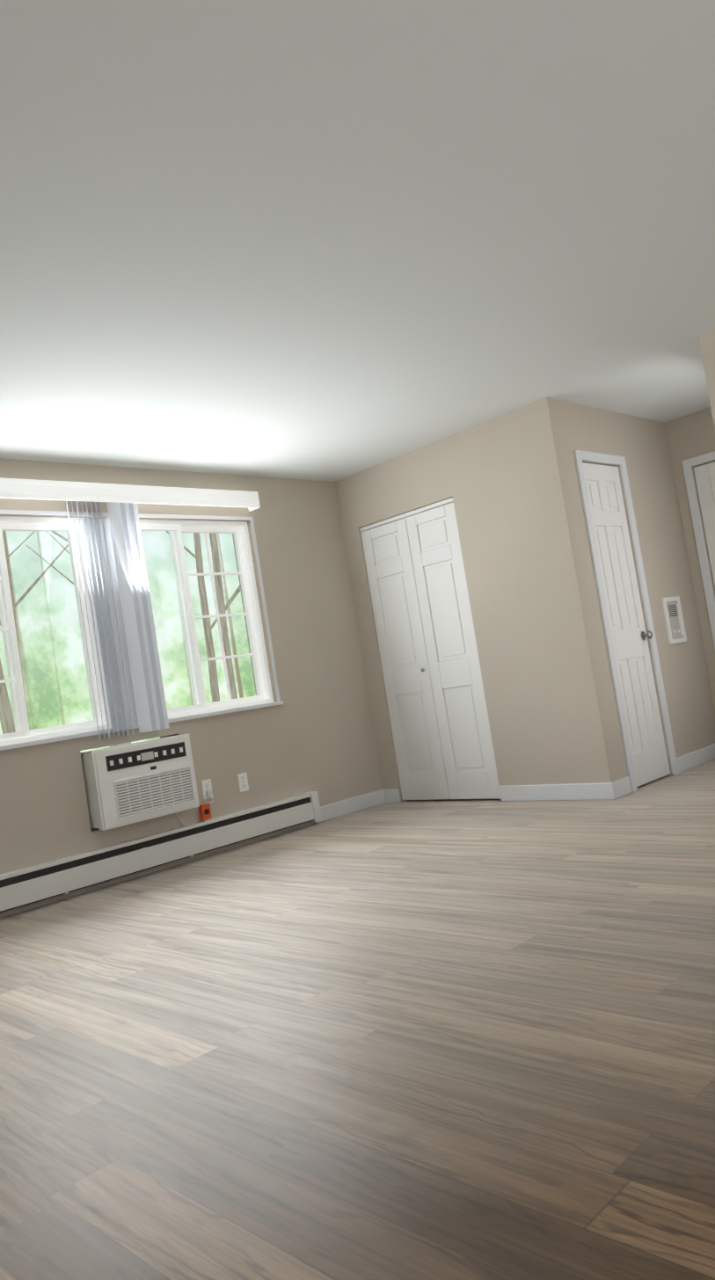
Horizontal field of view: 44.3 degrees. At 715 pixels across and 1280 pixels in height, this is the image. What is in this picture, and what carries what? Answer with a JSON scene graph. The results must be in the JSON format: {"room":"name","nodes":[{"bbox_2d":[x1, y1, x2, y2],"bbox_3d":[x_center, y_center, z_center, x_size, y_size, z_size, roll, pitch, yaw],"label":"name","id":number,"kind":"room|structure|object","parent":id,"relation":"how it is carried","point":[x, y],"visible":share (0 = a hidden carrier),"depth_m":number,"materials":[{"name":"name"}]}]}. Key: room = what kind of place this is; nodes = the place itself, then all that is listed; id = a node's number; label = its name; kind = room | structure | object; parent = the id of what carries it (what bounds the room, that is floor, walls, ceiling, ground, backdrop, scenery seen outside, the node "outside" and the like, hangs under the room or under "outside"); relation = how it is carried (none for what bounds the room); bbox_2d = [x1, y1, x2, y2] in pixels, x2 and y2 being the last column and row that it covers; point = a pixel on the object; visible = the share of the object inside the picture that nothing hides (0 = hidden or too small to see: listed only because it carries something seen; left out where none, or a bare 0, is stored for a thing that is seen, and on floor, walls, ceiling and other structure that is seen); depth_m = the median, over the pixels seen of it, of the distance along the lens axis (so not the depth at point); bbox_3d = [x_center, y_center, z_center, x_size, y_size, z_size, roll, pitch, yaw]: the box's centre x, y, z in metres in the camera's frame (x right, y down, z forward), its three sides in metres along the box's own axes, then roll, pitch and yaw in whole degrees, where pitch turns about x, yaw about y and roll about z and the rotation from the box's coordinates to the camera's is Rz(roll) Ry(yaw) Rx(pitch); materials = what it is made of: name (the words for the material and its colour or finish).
{"room":"empty living room","nodes":[
{"label":"empty living room","id":0,"kind":"room"},
{"bbox_2d":[0,458,382,917],"bbox_3d":[-0.898,0.111,5.849,7.870,2.440,0.220,-6,-4,-45],"label":"wall","id":1,"kind":"structure","parent":0,"point":[314,731],"depth_m":5.96,"materials":[{"name":"beige paint"}]},
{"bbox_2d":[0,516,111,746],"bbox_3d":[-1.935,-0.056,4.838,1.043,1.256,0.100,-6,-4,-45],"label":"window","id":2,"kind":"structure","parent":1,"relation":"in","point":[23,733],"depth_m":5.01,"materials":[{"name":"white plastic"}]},
{"bbox_2d":[0,477,260,511],"bbox_3d":[-1.511,-0.859,5.206,2.275,0.110,0.117,-6,-4,-45],"label":"blind valance","id":3,"kind":"object","parent":1,"relation":"attached to","point":[27,489],"visible":1,"depth_m":5.24,"materials":[{"name":"white plastic"}]},
{"bbox_2d":[65,500,168,740],"bbox_3d":[-1.420,-0.151,5.159,0.452,1.420,0.079,-6,-4,-45],"label":"vertical blind slats","id":4,"kind":"object","parent":3,"relation":"hanging from","point":[139,627],"visible":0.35,"depth_m":5.23,"materials":[{"name":"plastic"}]},
{"bbox_2d":[80,733,199,830],"bbox_3d":[-1.348,0.836,5.221,0.640,0.445,0.445,-6,-4,-45],"label":"air conditioner unit","id":5,"kind":"object","parent":1,"relation":"in","point":[133,782],"visible":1,"depth_m":5.02,"materials":[{"name":"white plastic"}]},
{"bbox_2d":[0,509,283,750],"bbox_3d":[-1.483,-0.107,5.248,2.330,1.303,0.166,-6,-4,-45],"label":"window","id":6,"kind":"structure","parent":1,"relation":"in","point":[176,529],"depth_m":5.64,"materials":[{"name":"white plastic"}]},
{"bbox_2d":[0,791,321,912],"bbox_3d":[-1.396,1.256,4.930,3.150,0.200,0.072,-6,-4,-45],"label":"baseboard heater","id":7,"kind":"object","parent":1,"relation":"attached to","point":[27,885],"visible":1,"depth_m":5.08,"materials":[{"name":"white metal"}]},
{"bbox_2d":[200,778,213,799],"bbox_3d":[-0.938,0.930,5.486,0.072,0.116,0.008,-6,-4,-45],"label":"outlet","id":8,"kind":"object","parent":1,"relation":"attached to","point":[206,785],"visible":0.81,"depth_m":5.48,"materials":[{"name":"white plastic"}]},
{"bbox_2d":[175,790,212,826],"bbox_3d":[-0.994,1.055,5.372,0.290,0.221,0.041,-6,-4,-45],"label":"plug","id":9,"kind":"object","parent":8,"relation":"attached to","point":[205,811],"visible":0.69,"depth_m":5.41,"materials":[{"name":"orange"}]},
{"bbox_2d":[237,771,248,792],"bbox_3d":[-0.738,0.919,5.682,0.072,0.116,0.008,-6,-4,-45],"label":"electrical outlet","id":10,"kind":"object","parent":1,"relation":"attached to","point":[243,781],"visible":1,"depth_m":5.68,"materials":[{"name":"white plastic"}]},
{"bbox_2d":[315,789,389,822],"bbox_3d":[-0.044,1.185,6.298,0.693,0.100,0.018,-6,-4,-45],"label":"baseboard","id":11,"kind":"structure","parent":1,"relation":"attached to","point":[350,805],"depth_m":6.31,"materials":[{"name":"white paint"}]},
{"bbox_2d":[0,759,714,1279],"bbox_3d":[2.098,0.789,2.836,7.970,0.100,8.600,-6,-4,-45],"label":"floor","id":12,"kind":"structure","parent":0,"point":[441,1039],"depth_m":2.19,"materials":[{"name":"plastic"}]},
{"bbox_2d":[0,0,714,481],"bbox_3d":[1.710,-1.718,2.957,7.970,0.100,8.600,-6,-4,-45],"label":"ceiling","id":13,"kind":"structure","parent":0,"point":[320,239],"depth_m":2.96,"materials":[{"name":"white paint"}]},
{"bbox_2d":[334,330,714,802],"bbox_3d":[2.785,-0.556,3.842,0.120,2.440,7.900,-6,-4,-45],"label":"wall","id":14,"kind":"structure","parent":0,"point":[503,481],"depth_m":5.57,"materials":[{"name":"beige paint"}]},
{"bbox_2d":[359,497,501,801],"bbox_3d":[0.488,0.113,6.161,0.061,2.041,0.904,-6,-4,-45],"label":"bifold closet door","id":15,"kind":"structure","parent":14,"relation":"in","point":[442,740],"depth_m":6.14,"materials":[{"name":"white paint"}]},
{"bbox_2d":[498,779,621,800],"bbox_3d":[1.227,0.949,5.480,0.018,0.100,0.829,-6,-4,-45],"label":"baseboard","id":16,"kind":"structure","parent":14,"relation":"attached to","point":[615,789],"depth_m":5.43,"materials":[{"name":"white paint"}]},
{"bbox_2d":[557,400,714,778],"bbox_3d":[1.877,-0.317,5.885,1.430,2.440,0.120,-6,-4,-45],"label":"wall","id":17,"kind":"structure","parent":0,"point":[641,445],"depth_m":5.98,"materials":[{"name":"beige paint"}]},
{"bbox_2d":[581,462,669,786],"bbox_3d":[1.722,-0.122,5.606,0.492,2.052,0.100,-6,-4,-45],"label":"closet door","id":18,"kind":"structure","parent":17,"relation":"in","point":[629,636],"depth_m":5.63,"materials":[{"name":"white paint"}]},
{"bbox_2d":[573,450,678,792],"bbox_3d":[1.680,-0.140,5.647,0.616,2.128,0.136,-6,-4,-45],"label":"door frame","id":19,"kind":"structure","parent":17,"relation":"attached to","point":[579,456],"depth_m":5.46,"materials":[{"name":"white paint"}]},
{"bbox_2d":[661,596,686,644],"bbox_3d":[2.164,-0.136,6.029,0.270,0.319,0.019,-6,-4,-45],"label":"intercom","id":20,"kind":"object","parent":17,"relation":"attached to","point":[673,620],"visible":1,"depth_m":6.02,"materials":[{"name":"white plastic"}]},
{"bbox_2d":[676,743,714,773],"bbox_3d":[2.358,0.801,6.025,0.720,0.100,0.030,-6,-4,-45],"label":"baseboard","id":21,"kind":"structure","parent":17,"relation":"attached to","point":[692,760],"depth_m":5.96,"materials":[{"name":"white paint"}]},
{"bbox_2d":[664,407,714,708],"bbox_3d":[2.794,-0.451,6.050,0.120,2.440,1.190,-6,-4,-45],"label":"wall","id":22,"kind":"structure","parent":0,"point":[691,435],"depth_m":6.31,"materials":[{"name":"beige paint"}]},
{"bbox_2d":[681,450,714,648],"bbox_3d":[2.801,-0.299,5.962,0.016,2.130,0.880,-6,-4,-45],"label":"door frame","id":23,"kind":"structure","parent":22,"relation":"attached to","point":[687,464],"depth_m":6.26,"materials":[{"name":"white paint"}]},
{"bbox_2d":[693,461,714,587],"bbox_3d":[2.808,-0.273,5.965,0.100,2.052,0.752,-6,-4,-45],"label":"door","id":24,"kind":"structure","parent":22,"relation":"in","point":[704,475],"depth_m":6.24,"materials":[{"name":"white paint"}]},
{"label":"outside","id":25,"kind":"structure","parent":0,"visible":0},
{"bbox_2d":[0,530,255,752],"bbox_3d":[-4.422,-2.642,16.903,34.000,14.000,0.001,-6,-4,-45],"label":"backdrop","id":26,"kind":"structure","parent":25,"point":[21,585],"depth_m":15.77,"materials":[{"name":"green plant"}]},
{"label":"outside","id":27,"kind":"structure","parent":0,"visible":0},
{"bbox_2d":[6,530,35,559],"bbox_3d":[-5.098,-1.091,11.743,2.243,7.658,0.402,-6,-4,-45],"label":"tree","id":28,"kind":"object","parent":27,"point":[10,554],"depth_m":12.12,"materials":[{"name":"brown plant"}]},
{"bbox_2d":[0,544,68,734],"bbox_3d":[-3.783,-1.353,8.904,2.327,7.504,0.462,-6,-4,-45],"label":"tree","id":29,"kind":"object","parent":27,"point":[7,722],"depth_m":8.66,"materials":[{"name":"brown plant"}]},
{"bbox_2d":[26,545,130,744],"bbox_3d":[-2.417,-1.554,9.099,2.198,7.502,0.444,-6,-4,-45],"label":"tree","id":30,"kind":"object","parent":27,"point":[65,577],"depth_m":8.52,"materials":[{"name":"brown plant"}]},
{"bbox_2d":[46,530,123,745],"bbox_3d":[-3.986,-1.172,13.535,0.304,7.647,2.233,-11,-4,40],"label":"tree","id":31,"kind":"object","parent":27,"point":[69,554],"depth_m":12.97,"materials":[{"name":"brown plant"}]},
{"bbox_2d":[50,530,121,747],"bbox_3d":[-3.442,-1.327,10.528,2.102,7.505,0.454,-6,-4,-45],"label":"tree","id":32,"kind":"object","parent":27,"point":[61,536],"depth_m":10.44,"materials":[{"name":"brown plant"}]},
{"bbox_2d":[165,530,239,702],"bbox_3d":[-2.238,-1.499,12.808,0.198,7.692,2.362,-11,-4,41],"label":"tree","id":33,"kind":"object","parent":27,"point":[213,673],"depth_m":12.58,"materials":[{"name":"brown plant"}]},
{"bbox_2d":[209,533,239,699],"bbox_3d":[-1.746,-1.718,10.627,2.180,7.764,0.440,-6,-4,-45],"label":"tree","id":34,"kind":"object","parent":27,"point":[221,607],"depth_m":10.32,"materials":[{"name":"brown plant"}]}
]}

